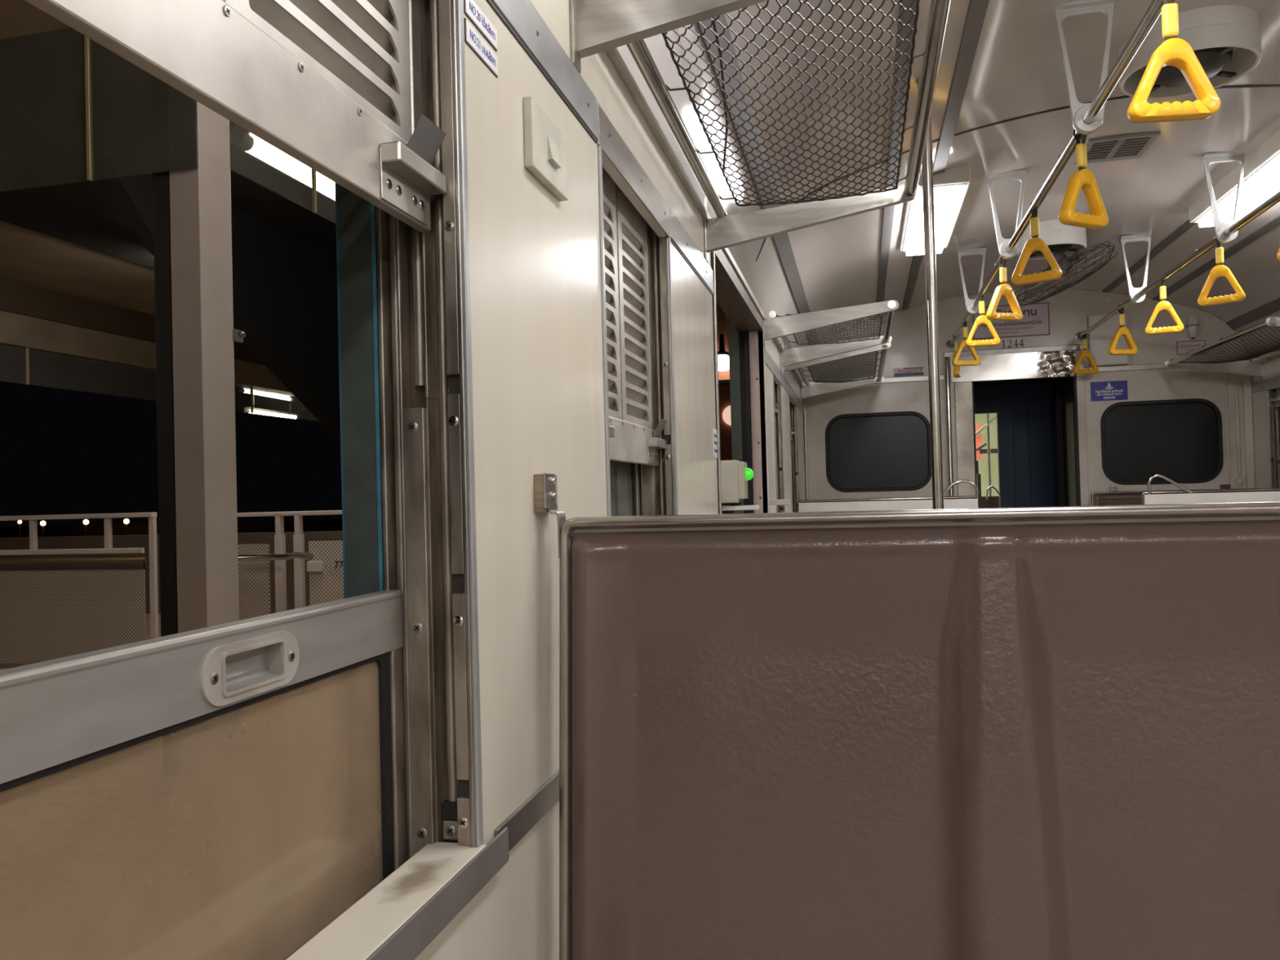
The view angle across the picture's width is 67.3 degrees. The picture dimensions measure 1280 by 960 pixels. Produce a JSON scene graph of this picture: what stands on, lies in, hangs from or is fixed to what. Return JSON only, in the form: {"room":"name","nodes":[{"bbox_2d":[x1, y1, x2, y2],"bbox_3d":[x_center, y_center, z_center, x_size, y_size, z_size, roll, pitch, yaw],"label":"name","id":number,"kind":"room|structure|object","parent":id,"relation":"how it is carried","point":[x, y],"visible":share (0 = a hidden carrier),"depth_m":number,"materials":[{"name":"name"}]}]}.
{"room":"train carriage interior","nodes":[
{"label":"train carriage interior","id":0,"kind":"room"},
{"bbox_2d":[334,0,805,959],"bbox_3d":[-1.185,-0.025,-3.031,0.148,2.650,20.760,-2,-1,13],"label":"wall","id":1,"kind":"structure","parent":0,"point":[535,260],"depth_m":1.18,"materials":[{"name":"beige laminate"}]},
{"bbox_2d":[0,0,508,959],"bbox_3d":[-0.332,-0.063,0.547,0.115,1.118,1.075,-2,-1,13],"label":"window","id":2,"kind":"structure","parent":1,"relation":"in","point":[420,277],"depth_m":0.92,"materials":[{"name":"metal"}]},
{"bbox_2d":[24,0,446,231],"bbox_3d":[-0.334,-0.443,0.546,0.048,0.349,0.993,-2,-1,13],"label":"shutter","id":3,"kind":"object","parent":2,"relation":"attached to","point":[334,86],"visible":1,"depth_m":0.81,"materials":[{"name":"silver paint"}]},
{"bbox_2d":[463,0,497,51],"bbox_3d":[-0.178,-0.513,1.076,0.004,0.026,0.093,-2,-1,13],"label":"tag","id":4,"kind":"object","parent":1,"relation":"attached to","point":[472,11],"visible":1,"depth_m":1.07,"materials":[{"name":"white plastic"}]},
{"bbox_2d":[464,17,497,77],"bbox_3d":[-0.177,-0.482,1.075,0.004,0.026,0.093,-2,-1,13],"label":"tag","id":5,"kind":"object","parent":1,"relation":"attached to","point":[473,39],"visible":1,"depth_m":1.07,"materials":[{"name":"white plastic"}]},
{"bbox_2d":[523,96,568,200],"bbox_3d":[-0.121,-0.437,1.276,0.018,0.089,0.148,-2,-1,13],"label":"switch plate","id":6,"kind":"object","parent":1,"relation":"attached to","point":[545,148],"visible":1,"depth_m":1.25,"materials":[{"name":"beige plastic"}]},
{"bbox_2d":[533,472,565,558],"bbox_3d":[-0.112,0.045,1.225,0.029,0.108,0.058,-2,-1,13],"label":"bracket","id":7,"kind":"object","parent":1,"relation":"attached to","point":[545,486],"visible":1,"depth_m":1.21,"materials":[{"name":"silver metal"}]},
{"bbox_2d":[456,0,804,852],"bbox_3d":[-1.153,0.149,-3.041,0.114,1.900,20.760,-2,-1,13],"label":"trim","id":8,"kind":"structure","parent":1,"relation":"attached to","point":[728,287],"depth_m":1.56,"materials":[{"name":"grey metal"}]},
{"bbox_2d":[597,160,675,515],"bbox_3d":[-0.033,-0.078,1.851,0.115,1.060,0.680,-2,-1,13],"label":"window","id":9,"kind":"structure","parent":1,"relation":"in","point":[656,482],"depth_m":2.12,"materials":[{"name":"metal"}]},
{"bbox_2d":[602,167,666,465],"bbox_3d":[-0.030,-0.319,1.848,0.048,0.568,0.598,-2,-1,13],"label":"shutter","id":10,"kind":"object","parent":9,"relation":"attached to","point":[633,438],"visible":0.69,"depth_m":1.93,"materials":[{"name":"silver paint"}]},
{"bbox_2d":[712,428,717,457],"bbox_3d":[0.214,-0.104,2.723,0.001,0.080,0.070,-2,-1,13],"label":"tag","id":11,"kind":"object","parent":1,"relation":"attached to","point":[715,446],"visible":1,"depth_m":2.72,"materials":[{"name":"white paper"}]},
{"bbox_2d":[720,459,753,505],"bbox_3d":[0.282,0.009,2.792,0.097,0.131,0.092,-2,-1,13],"label":"control box","id":12,"kind":"object","parent":1,"relation":"attached to","point":[735,475],"visible":0.98,"depth_m":2.75,"materials":[{"name":"grey paint"}]},
{"bbox_2d":[721,505,759,511],"bbox_3d":[0.290,0.081,2.785,0.110,0.014,0.040,-2,-1,13],"label":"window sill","id":13,"kind":"structure","parent":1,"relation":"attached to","point":[726,508],"depth_m":2.77,"materials":[{"name":"white paint"}]},
{"bbox_2d":[569,0,951,262],"bbox_3d":[0.320,-0.717,1.980,0.577,0.200,1.280,-2,-1,13],"label":"luggage rack","id":14,"kind":"object","parent":1,"relation":"attached to","point":[596,26],"visible":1,"depth_m":1.84,"materials":[{"name":"metal"}]},
{"bbox_2d":[772,381,784,512],"bbox_3d":[0.661,-0.045,4.856,0.115,1.060,0.580,-2,-1,13],"label":"window","id":15,"kind":"structure","parent":1,"relation":"in","point":[777,390],"depth_m":5.08,"materials":[{"name":"metal"}]},
{"bbox_2d":[774,401,778,420],"bbox_3d":[0.659,-0.443,4.856,0.048,0.255,0.498,-2,-1,13],"label":"shutter","id":16,"kind":"object","parent":15,"relation":"attached to","point":[776,411],"visible":0.13,"depth_m":5.03,"materials":[{"name":"silver paint"}]},
{"bbox_2d":[768,499,789,505],"bbox_3d":[0.613,0.098,4.237,0.088,0.025,0.045,-2,-1,13],"label":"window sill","id":17,"kind":"structure","parent":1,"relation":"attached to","point":[771,502],"depth_m":4.21,"materials":[{"name":"white paint"}]},
{"bbox_2d":[790,401,799,512],"bbox_3d":[0.923,-0.033,5.992,0.115,1.060,0.850,-2,-1,13],"label":"window","id":18,"kind":"structure","parent":1,"relation":"in","point":[794,445],"depth_m":6.36,"materials":[{"name":"metal"}]},
{"bbox_2d":[789,400,795,440],"bbox_3d":[0.921,-0.410,5.991,0.048,0.295,0.768,-2,-1,13],"label":"shutter","id":19,"kind":"object","parent":18,"relation":"attached to","point":[792,432],"visible":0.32,"depth_m":6.29,"materials":[{"name":"silver paint"}]},
{"bbox_2d":[762,300,898,372],"bbox_3d":[0.921,-0.689,4.587,0.577,0.200,0.973,-2,-1,13],"label":"luggage rack","id":20,"kind":"object","parent":1,"relation":"attached to","point":[775,326],"visible":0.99,"depth_m":4.37,"materials":[{"name":"metal"}]},
{"bbox_2d":[782,342,890,402],"bbox_3d":[1.250,-0.673,6.016,0.577,0.200,1.664,-2,-1,13],"label":"luggage rack","id":21,"kind":"object","parent":1,"relation":"attached to","point":[811,390],"visible":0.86,"depth_m":6.15,"materials":[{"name":"metal"}]},
{"bbox_2d":[697,0,1279,345],"bbox_3d":[0.292,-1.204,-3.362,2.890,0.491,20.755,-2,-1,13],"label":"trim","id":22,"kind":"structure","parent":1,"relation":"attached to","point":[977,9],"depth_m":3.35,"materials":[{"name":"grey metal"}]},
{"bbox_2d":[825,341,999,496],"bbox_3d":[3.256,0.043,10.897,2.850,2.650,5.700,-2,-1,13],"label":"wall","id":23,"kind":"structure","parent":0,"point":[979,418],"depth_m":13.36,"materials":[{"name":"beige"}]},
{"bbox_2d":[975,422,982,459],"bbox_3d":[4.265,-0.494,12.343,0.240,0.460,0.040,-2,-1,13],"label":"poster","id":24,"kind":"object","parent":23,"relation":"attached to","point":[978,426],"visible":0.36,"depth_m":12.30,"materials":[{"name":"orange paper"}]},
{"bbox_2d":[975,413,999,508],"bbox_3d":[3.387,0.043,9.597,0.520,2.500,1.052,-2,-1,26],"label":"pole","id":25,"kind":"object","parent":23,"relation":"on","point":[986,501],"visible":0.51,"depth_m":9.46,"materials":[{"name":"metal"}]},
{"bbox_2d":[617,0,1279,382],"bbox_3d":[0.294,-1.176,-3.360,3.186,0.661,20.760,-2,-1,13],"label":"ceiling","id":26,"kind":"structure","parent":0,"point":[1017,70],"depth_m":3.58,"materials":[{"name":"white metal"}]},
{"bbox_2d":[712,17,728,171],"bbox_3d":[0.020,-0.885,1.423,0.039,0.220,1.963,-2,-1,12],"label":"cable","id":27,"kind":"object","parent":26,"relation":"attached to","point":[713,22],"visible":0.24,"depth_m":2.21,"materials":[{"name":"metal"}]},
{"bbox_2d":[899,163,970,256],"bbox_3d":[1.356,-1.234,4.483,0.240,0.121,1.100,-2,-1,13],"label":"ceiling lamp","id":28,"kind":"object","parent":26,"relation":"attached to","point":[950,186],"visible":0.7,"depth_m":4.25,"materials":[{"name":"white paint"}]},
{"bbox_2d":[906,186,962,256],"bbox_3d":[1.357,-1.192,4.482,0.180,0.036,1.040,-2,-1,13],"label":"diffuser","id":29,"kind":"object","parent":28,"relation":"attached to","point":[948,200],"depth_m":4.35,"materials":[{"name":"white plastic"}]},
{"bbox_2d":[946,0,1164,348],"bbox_3d":[1.069,-1.167,1.901,0.158,0.370,10.160,-2,-1,13],"label":"handrail","id":30,"kind":"object","parent":26,"relation":"attached to","point":[1087,118],"visible":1,"depth_m":2.71,"materials":[{"name":"metal"}]},
{"bbox_2d":[952,333,960,377],"bbox_3d":[2.133,-0.843,6.476,0.041,0.294,0.172,-2,-1,23],"label":"handle","id":31,"kind":"object","parent":30,"relation":"hanging from","point":[957,370],"visible":0.59,"depth_m":6.45,"materials":[{"name":"yellow plastic"}]},
{"bbox_2d":[951,322,981,365],"bbox_3d":[2.000,-0.850,5.901,0.172,0.294,0.041,-1,-1,-5],"label":"handle","id":32,"kind":"object","parent":30,"relation":"hanging from","point":[976,361],"visible":0.87,"depth_m":5.88,"materials":[{"name":"yellow plastic"}]},
{"bbox_2d":[965,296,1000,346],"bbox_3d":[1.814,-0.858,5.092,0.172,0.294,0.041,-2,-1,13],"label":"handle","id":33,"kind":"object","parent":30,"relation":"hanging from","point":[981,319],"visible":0.98,"depth_m":5.08,"materials":[{"name":"yellow plastic"}]},
{"bbox_2d":[986,255,1022,320],"bbox_3d":[1.636,-0.867,4.322,0.172,0.294,0.041,-1,-1,-17],"label":"handle","id":34,"kind":"object","parent":30,"relation":"hanging from","point":[1004,289],"visible":0.99,"depth_m":4.31,"materials":[{"name":"yellow plastic"}]},
{"bbox_2d":[1011,202,1062,285],"bbox_3d":[1.454,-0.875,3.533,0.172,0.294,0.041,-2,-1,39],"label":"handle","id":35,"kind":"object","parent":30,"relation":"hanging from","point":[1035,243],"visible":0.93,"depth_m":3.52,"materials":[{"name":"yellow plastic"}]},
{"bbox_2d":[1058,128,1108,229],"bbox_3d":[1.281,-0.883,2.783,0.172,0.294,0.041,-1,-1,-27],"label":"handle","id":36,"kind":"object","parent":30,"relation":"hanging from","point":[1084,179],"visible":0.95,"depth_m":2.77,"materials":[{"name":"yellow plastic"}]},
{"bbox_2d":[1126,0,1220,123],"bbox_3d":[1.097,-0.892,1.984,0.172,0.294,0.041,-2,-1,5],"label":"handle","id":37,"kind":"object","parent":30,"relation":"hanging from","point":[1178,53],"visible":1,"depth_m":1.97,"materials":[{"name":"yellow plastic"}]},
{"bbox_2d":[1014,218,1118,306],"bbox_3d":[2.238,-1.153,5.059,0.501,0.426,0.534,-2,-1,13],"label":"ceiling fan","id":38,"kind":"object","parent":26,"relation":"hanging from","point":[1063,241],"visible":0.85,"depth_m":5.01,"materials":[{"name":"white paint"}]},
{"bbox_2d":[1073,131,1160,164],"bbox_3d":[1.948,-1.360,3.938,0.260,0.017,0.280,-2,-1,13],"label":"ceiling vent","id":39,"kind":"object","parent":26,"relation":"in","point":[1131,146],"visible":0.89,"depth_m":3.91,"materials":[{"name":"grey metal"}]},
{"bbox_2d":[1075,152,1279,341],"bbox_3d":[1.902,-1.192,1.709,0.158,0.369,10.160,-2,-1,13],"label":"handrail","id":40,"kind":"object","parent":26,"relation":"attached to","point":[1225,232],"visible":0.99,"depth_m":3.99,"materials":[{"name":"metal"}]},
{"bbox_2d":[1072,330,1098,374],"bbox_3d":[3.020,-0.866,6.518,0.172,0.294,0.041,-1,-1,-7],"label":"handle","id":41,"kind":"object","parent":40,"relation":"hanging from","point":[1086,353],"visible":0.98,"depth_m":6.50,"materials":[{"name":"yellow plastic"}]},
{"bbox_2d":[1107,304,1137,355],"bbox_3d":[2.806,-0.876,5.592,0.172,0.294,0.041,-1,-1,-9],"label":"handle","id":42,"kind":"object","parent":40,"relation":"hanging from","point":[1123,331],"visible":0.98,"depth_m":5.58,"materials":[{"name":"yellow plastic"}]},
{"bbox_2d":[1144,275,1184,334],"bbox_3d":[2.630,-0.885,4.827,0.172,0.294,0.041,-2,-1,23],"label":"handle","id":43,"kind":"object","parent":40,"relation":"hanging from","point":[1162,304],"visible":0.98,"depth_m":4.82,"materials":[{"name":"yellow plastic"}]},
{"bbox_2d":[1197,235,1245,306],"bbox_3d":[2.453,-0.893,4.062,0.041,0.294,0.172,-1,-1,-45],"label":"handle","id":44,"kind":"object","parent":40,"relation":"hanging from","point":[1220,270],"visible":0.93,"depth_m":4.05,"materials":[{"name":"yellow plastic"}]},
{"bbox_2d":[1276,247,1279,261],"bbox_3d":[2.278,-0.901,3.302,0.172,0.294,0.041,-2,-1,-2],"label":"handle","id":45,"kind":"object","parent":40,"relation":"hanging from","point":[1278,251],"visible":1,"depth_m":3.31,"materials":[{"name":"yellow plastic"}]},
{"bbox_2d":[1118,4,1262,99],"bbox_3d":[1.698,-1.317,2.979,0.384,0.139,0.384,-2,-1,13],"label":"ceiling fan","id":46,"kind":"object","parent":26,"relation":"attached to","point":[1225,40],"visible":0.68,"depth_m":2.87,"materials":[{"name":"white paint"}]},
{"bbox_2d":[1213,164,1239,222],"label":"ceiling lamp","id":47,"kind":"object","parent":26,"relation":"attached to","point":[1224,191],"depth_m":4.28,"materials":[{"name":"white paint"}]},
{"bbox_2d":[1198,156,1279,227],"bbox_3d":[2.680,-1.250,4.137,0.180,0.036,1.040,-2,-1,13],"label":"diffuser","id":48,"kind":"object","parent":47,"relation":"attached to","point":[1263,184],"depth_m":4.16,"materials":[{"name":"white plastic"}]},
{"bbox_2d":[1239,129,1279,219],"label":"ceiling lamp","id":49,"kind":"object","parent":26,"relation":"attached to","point":[1261,180],"depth_m":3.96,"materials":[{"name":"white paint"}]},
{"bbox_2d":[803,288,1248,506],"bbox_3d":[2.660,-0.037,6.761,2.950,2.601,0.050,-2,-1,13],"label":"wall","id":50,"kind":"structure","parent":0,"point":[1069,310],"depth_m":6.68,"materials":[{"name":"laminate"}]},
{"bbox_2d":[825,411,931,492],"bbox_3d":[1.724,-0.203,6.957,0.744,0.570,0.031,-2,-1,13],"label":"window","id":51,"kind":"structure","parent":50,"relation":"in","point":[877,451],"depth_m":6.96,"materials":[{"name":"black glass"}]},
{"bbox_2d":[893,366,924,377],"bbox_3d":[1.934,-0.777,6.909,0.210,0.062,0.004,-2,-1,13],"label":"sign","id":52,"kind":"object","parent":50,"relation":"attached to","point":[908,371],"visible":1,"depth_m":6.91,"materials":[{"name":"grey"}]},
{"bbox_2d":[972,302,1049,339],"bbox_3d":[2.608,-1.118,6.756,0.507,0.229,0.005,-2,-1,13],"label":"notice sign","id":53,"kind":"object","parent":50,"relation":"attached to","point":[1035,321],"visible":0.8,"depth_m":6.74,"materials":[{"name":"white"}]},
{"bbox_2d":[1002,338,1023,347],"bbox_3d":[2.623,-0.960,6.753,0.144,0.057,0.001,-2,-1,13],"label":"number","id":54,"kind":"object","parent":50,"relation":"attached to","point":[1016,344],"visible":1,"depth_m":6.75,"materials":[{"name":"black"}]},
{"bbox_2d":[973,376,1075,507],"bbox_3d":[3.045,0.151,8.076,1.300,2.350,2.690,-2,-1,13],"label":"doorway","id":55,"kind":"object","parent":50,"relation":"attached to","point":[1036,460],"depth_m":7.78,"materials":[{"name":"metal"}]},
{"bbox_2d":[802,344,1255,506],"bbox_3d":[2.657,0.169,6.731,2.947,2.190,0.106,-2,-1,13],"label":"trim","id":56,"kind":"structure","parent":50,"relation":"attached to","point":[1057,361],"depth_m":6.72,"materials":[{"name":"metal"}]},
{"bbox_2d":[1087,312,1128,366],"bbox_3d":[3.210,-0.961,6.592,0.243,0.347,0.052,-2,-1,13],"label":"box","id":57,"kind":"object","parent":50,"relation":"attached to","point":[1100,339],"visible":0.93,"depth_m":6.57,"materials":[{"name":"paint"}]},
{"bbox_2d":[1090,380,1128,401],"bbox_3d":[3.227,-0.613,6.608,0.234,0.132,0.005,-2,-1,13],"label":"notice","id":58,"kind":"object","parent":50,"relation":"attached to","point":[1104,390],"visible":1,"depth_m":6.61,"materials":[{"name":"blue"}]},
{"bbox_2d":[1100,398,1223,484],"bbox_3d":[3.545,-0.259,6.538,0.751,0.570,0.031,-2,-1,13],"label":"window","id":59,"kind":"structure","parent":50,"relation":"in","point":[1180,441],"depth_m":6.54,"materials":[{"name":"black glass"}]},
{"bbox_2d":[1176,339,1206,355],"bbox_3d":[3.728,-0.896,6.496,0.179,0.092,0.004,-2,-1,13],"label":"notice","id":60,"kind":"object","parent":50,"relation":"attached to","point":[1182,347],"visible":0.91,"depth_m":6.50,"materials":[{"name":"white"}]},
{"bbox_2d":[1183,315,1199,338],"bbox_3d":[3.719,-1.027,6.468,0.085,0.156,0.065,-2,-1,13],"label":"camera","id":61,"kind":"object","parent":50,"relation":"attached to","point":[1192,324],"visible":0.97,"depth_m":6.45,"materials":[{"name":"white paint"}]},
{"bbox_2d":[1220,484,1231,488],"bbox_3d":[3.918,0.045,6.429,0.055,0.030,0.030,-2,-1,13],"label":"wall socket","id":62,"kind":"object","parent":50,"relation":"attached to","point":[1224,486],"depth_m":6.41,"materials":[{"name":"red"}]},
{"bbox_2d":[1251,357,1279,488],"bbox_3d":[1.832,-0.118,-3.726,0.148,2.650,20.760,-2,-1,13],"label":"wall","id":63,"kind":"structure","parent":0,"point":[1272,367],"depth_m":6.25,"materials":[{"name":"grey metal"}]},
{"bbox_2d":[1164,316,1279,380],"bbox_3d":[3.562,-0.744,5.484,0.577,0.200,1.664,-2,-1,13],"label":"luggage rack","id":64,"kind":"object","parent":63,"relation":"attached to","point":[1233,366],"visible":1,"depth_m":5.88,"materials":[{"name":"metal"}]},
{"bbox_2d":[1251,354,1279,488],"bbox_3d":[1.809,0.058,-3.723,0.114,1.900,20.760,-2,-1,13],"label":"trim","id":65,"kind":"structure","parent":63,"relation":"attached to","point":[1273,382],"depth_m":6.15,"materials":[{"name":"grey metal"}]},
{"bbox_2d":[1266,389,1279,488],"bbox_3d":[3.992,-0.118,5.782,0.115,1.060,0.840,-2,-1,13],"label":"window","id":66,"kind":"structure","parent":63,"relation":"in","point":[1273,412],"depth_m":6.15,"materials":[{"name":"metal"}]},
{"bbox_2d":[1270,387,1279,407],"bbox_3d":[3.967,-0.555,5.788,0.044,0.175,0.758,-2,-1,13],"label":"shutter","id":67,"kind":"object","parent":66,"relation":"attached to","point":[1276,394],"visible":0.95,"depth_m":6.10,"materials":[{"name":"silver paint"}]},
{"bbox_3d":[0.364,1.183,-3.371,3.230,0.060,20.820,-2,-1,13],"label":"floor","id":68,"kind":"structure","parent":0,"visible":0},
{"bbox_2d":[797,480,978,511],"bbox_3d":[1.502,0.658,5.809,1.027,1.289,0.510,-2,-1,13],"label":"bench","id":69,"kind":"object","parent":68,"relation":"on","point":[971,501],"visible":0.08,"depth_m":5.58,"materials":[{"name":"metal"}]},
{"bbox_2d":[559,501,1279,959],"bbox_3d":[0.365,0.581,0.890,1.024,1.288,0.510,-2,-1,13],"label":"seat back","id":70,"kind":"object","parent":68,"relation":"on","point":[1020,733],"visible":1,"depth_m":1.11,"materials":[{"name":"brown plastic"}]},
{"bbox_2d":[915,76,943,509],"bbox_3d":[0.914,0.002,2.950,0.090,2.489,0.090,-2,-1,13],"label":"pole","id":71,"kind":"object","parent":68,"relation":"on","point":[927,159],"visible":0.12,"depth_m":2.95,"materials":[{"name":"metal"}]},
{"bbox_2d":[915,76,919,89],"bbox_3d":[0.881,-1.216,2.971,0.060,0.052,0.060,-2,-1,13],"label":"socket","id":72,"kind":"object","parent":71,"relation":"attached to","point":[917,82],"depth_m":2.97,"materials":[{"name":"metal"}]},
{"bbox_2d":[1090,488,1259,505],"bbox_3d":[3.503,0.663,6.138,1.024,1.196,0.510,-2,-1,13],"label":"bench","id":73,"kind":"object","parent":68,"relation":"on","point":[1112,498],"visible":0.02,"depth_m":6.43,"materials":[{"name":"metal"}]},
{"bbox_2d":[1140,474,1279,504],"bbox_3d":[3.328,0.601,5.389,1.024,1.292,0.510,-2,-1,13],"label":"bench","id":74,"kind":"object","parent":68,"relation":"on","point":[1265,495],"visible":0.08,"depth_m":5.21,"materials":[{"name":"metal"}]},
{"label":"outside","id":75,"kind":"structure","parent":0,"visible":0},
{"bbox_3d":[-47.453,7.655,62.178,80.000,0.200,40.000,-2,-1,13],"label":"ground","id":76,"kind":"structure","parent":75,"visible":0},
{"bbox_2d":[17,520,22,537],"bbox_3d":[-46.635,5.359,72.277,0.280,4.690,0.280,-2,-1,13],"label":"street light","id":77,"kind":"object","parent":76,"relation":"on","point":[20,522],"visible":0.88,"depth_m":72.28,"materials":[{"name":"white"}]},
{"bbox_2d":[40,520,45,537],"bbox_3d":[-44.588,5.341,71.805,0.400,4.600,0.400,-2,-1,13],"label":"street light","id":78,"kind":"object","parent":76,"relation":"on","point":[42,523],"visible":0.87,"depth_m":71.78,"materials":[{"name":"white"}]},
{"bbox_2d":[83,519,88,536],"bbox_3d":[-40.887,5.217,70.953,0.400,4.620,0.400,-2,-1,13],"label":"street light","id":79,"kind":"object","parent":76,"relation":"on","point":[86,522],"visible":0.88,"depth_m":70.93,"materials":[{"name":"white"}]},
{"bbox_2d":[123,518,129,535],"bbox_3d":[-37.478,5.122,70.167,0.400,4.600,0.400,-2,-1,13],"label":"street light","id":80,"kind":"object","parent":76,"relation":"on","point":[126,521],"visible":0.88,"depth_m":70.14,"materials":[{"name":"white"}]},
{"bbox_2d":[0,519,342,537],"bbox_3d":[-38.932,5.531,77.170,70.000,4.100,1.000,-2,-1,13],"label":"bank","id":81,"kind":"object","parent":76,"relation":"on","point":[313,525],"depth_m":77.09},
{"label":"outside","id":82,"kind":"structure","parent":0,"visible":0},
{"bbox_2d":[0,613,348,959],"bbox_3d":[-3.862,1.496,10.111,10.650,0.100,30.000,-2,-1,13],"label":"floor","id":83,"kind":"structure","parent":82,"point":[80,839],"depth_m":3.39,"materials":[{"name":"beige concrete"}]},
{"bbox_2d":[0,511,158,663],"bbox_3d":[-4.877,0.849,7.234,2.802,1.150,0.137,-2,-1,13],"label":"railing","id":84,"kind":"object","parent":83,"relation":"on","point":[50,609],"visible":0.86,"depth_m":7.09,"materials":[{"name":"beige metal"}]},
{"bbox_2d":[0,530,342,613],"bbox_3d":[-7.364,1.146,11.334,13.300,0.930,0.200,-2,-1,13],"label":"railing","id":85,"kind":"object","parent":83,"relation":"on","point":[134,540],"visible":0.11,"depth_m":10.82,"materials":[{"name":"grey metal"}]},
{"bbox_2d":[151,74,245,776],"bbox_3d":[-1.993,-0.627,4.373,0.272,3.850,0.275,-2,-1,13],"label":"column","id":86,"kind":"structure","parent":83,"relation":"on","point":[195,334],"depth_m":4.25,"materials":[{"name":"metal"}]},
{"bbox_2d":[0,0,71,39],"bbox_3d":[-5.852,-2.141,0.172,9.450,0.200,9.660,-2,-1,13],"label":"platform canopy","id":87,"kind":"object","parent":86,"relation":"attached to","point":[18,18],"depth_m":4.30,"materials":[{"name":"beige paint"}]},
{"bbox_2d":[84,35,93,181],"bbox_3d":[-5.169,-1.625,4.966,6.600,0.705,0.024,-2,-1,13],"label":"rod","id":88,"kind":"object","parent":87,"relation":"hanging from","point":[88,57],"visible":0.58,"depth_m":4.34,"materials":[{"name":"metal"}]},
{"bbox_2d":[0,28,336,268],"bbox_3d":[-3.064,-2.521,7.538,6.000,0.100,5.940,-2,-1,13],"label":"roof","id":89,"kind":"structure","parent":86,"relation":"on","point":[45,188],"depth_m":7.25,"materials":[{"name":"metal"}]},
{"bbox_2d":[0,220,293,395],"bbox_3d":[-5.974,-2.049,14.229,4.100,0.860,17.000,-2,-1,13],"label":"beam","id":90,"kind":"structure","parent":89,"relation":"attached to","point":[28,256],"depth_m":11.78,"materials":[{"name":"metal"}]},
{"bbox_2d":[24,347,29,384],"bbox_3d":[-7.503,-1.391,11.740,0.024,0.446,0.063,-2,-1,13],"label":"rod","id":91,"kind":"object","parent":90,"relation":"hanging from","point":[27,366],"depth_m":11.74,"materials":[{"name":"metal"}]},
{"bbox_2d":[0,277,264,365],"bbox_3d":[-6.855,-2.162,14.433,0.100,0.380,17.000,-2,-1,13],"label":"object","id":92,"kind":"structure","parent":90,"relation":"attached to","point":[15,297],"depth_m":12.45,"materials":[{"name":"brown"}]},
{"bbox_2d":[248,386,256,413],"bbox_3d":[-6.501,-1.343,16.084,0.024,0.447,0.177,-2,-1,13],"label":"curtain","id":93,"kind":"object","parent":90,"relation":"hanging from","point":[251,387],"depth_m":16.07,"materials":[{"name":"metal"}]},
{"bbox_2d":[238,386,293,401],"bbox_3d":[-6.674,-1.892,17.186,0.100,0.835,1.551,-2,-1,13],"label":"lamp","id":94,"kind":"object","parent":90,"relation":"hanging from","point":[264,393],"visible":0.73,"depth_m":17.15,"materials":[{"name":"white"}]},
{"bbox_2d":[244,394,299,418],"bbox_3d":[-6.892,-1.744,18.004,0.100,1.092,1.650,-2,-1,13],"label":"lamp","id":95,"kind":"object","parent":90,"relation":"hanging from","point":[258,411],"visible":0.79,"depth_m":17.93,"materials":[{"name":"white"}]},
{"bbox_2d":[229,125,335,200],"bbox_3d":[-2.029,-2.166,5.967,0.100,0.718,1.530,-2,-1,13],"label":"lamp","id":96,"kind":"object","parent":89,"relation":"hanging from","point":[243,140],"visible":0.39,"depth_m":5.55,"materials":[{"name":"white"}]},
{"bbox_2d":[311,168,316,213],"bbox_3d":[-1.330,-1.768,6.942,0.018,0.718,5.107,-2,-1,13],"label":"rod","id":97,"kind":"object","parent":86,"relation":"hanging from","point":[313,172],"visible":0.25,"depth_m":5.12,"materials":[{"name":"metal"}]},
{"bbox_2d":[93,148,340,440],"bbox_3d":[-3.326,-0.871,10.013,0.120,3.100,6.000,-2,-1,13],"label":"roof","id":98,"kind":"object","parent":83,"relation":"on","point":[285,303],"visible":0.5,"depth_m":9.27,"materials":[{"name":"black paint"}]},
{"bbox_2d":[236,510,343,620],"bbox_3d":[-2.349,0.776,6.304,1.250,1.130,0.874,-2,-1,13],"label":"fence","id":99,"kind":"object","parent":83,"relation":"on","point":[325,563],"visible":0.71,"depth_m":6.72,"materials":[{"name":"metal"}]},
{"bbox_2d":[715,302,733,514],"bbox_3d":[-0.335,-1.015,16.509,4.800,4.950,0.600,-2,-1,13],"label":"station building","id":100,"kind":"structure","parent":83,"relation":"on","point":[725,422],"depth_m":16.11,"materials":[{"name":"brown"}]},
{"bbox_2d":[717,333,729,371],"bbox_3d":[1.352,-2.098,15.824,0.300,0.620,0.295,-2,-1,13],"label":"wall lantern","id":101,"kind":"object","parent":100,"relation":"attached to","point":[722,355],"visible":0.8,"depth_m":15.72,"materials":[{"name":"white glass"}]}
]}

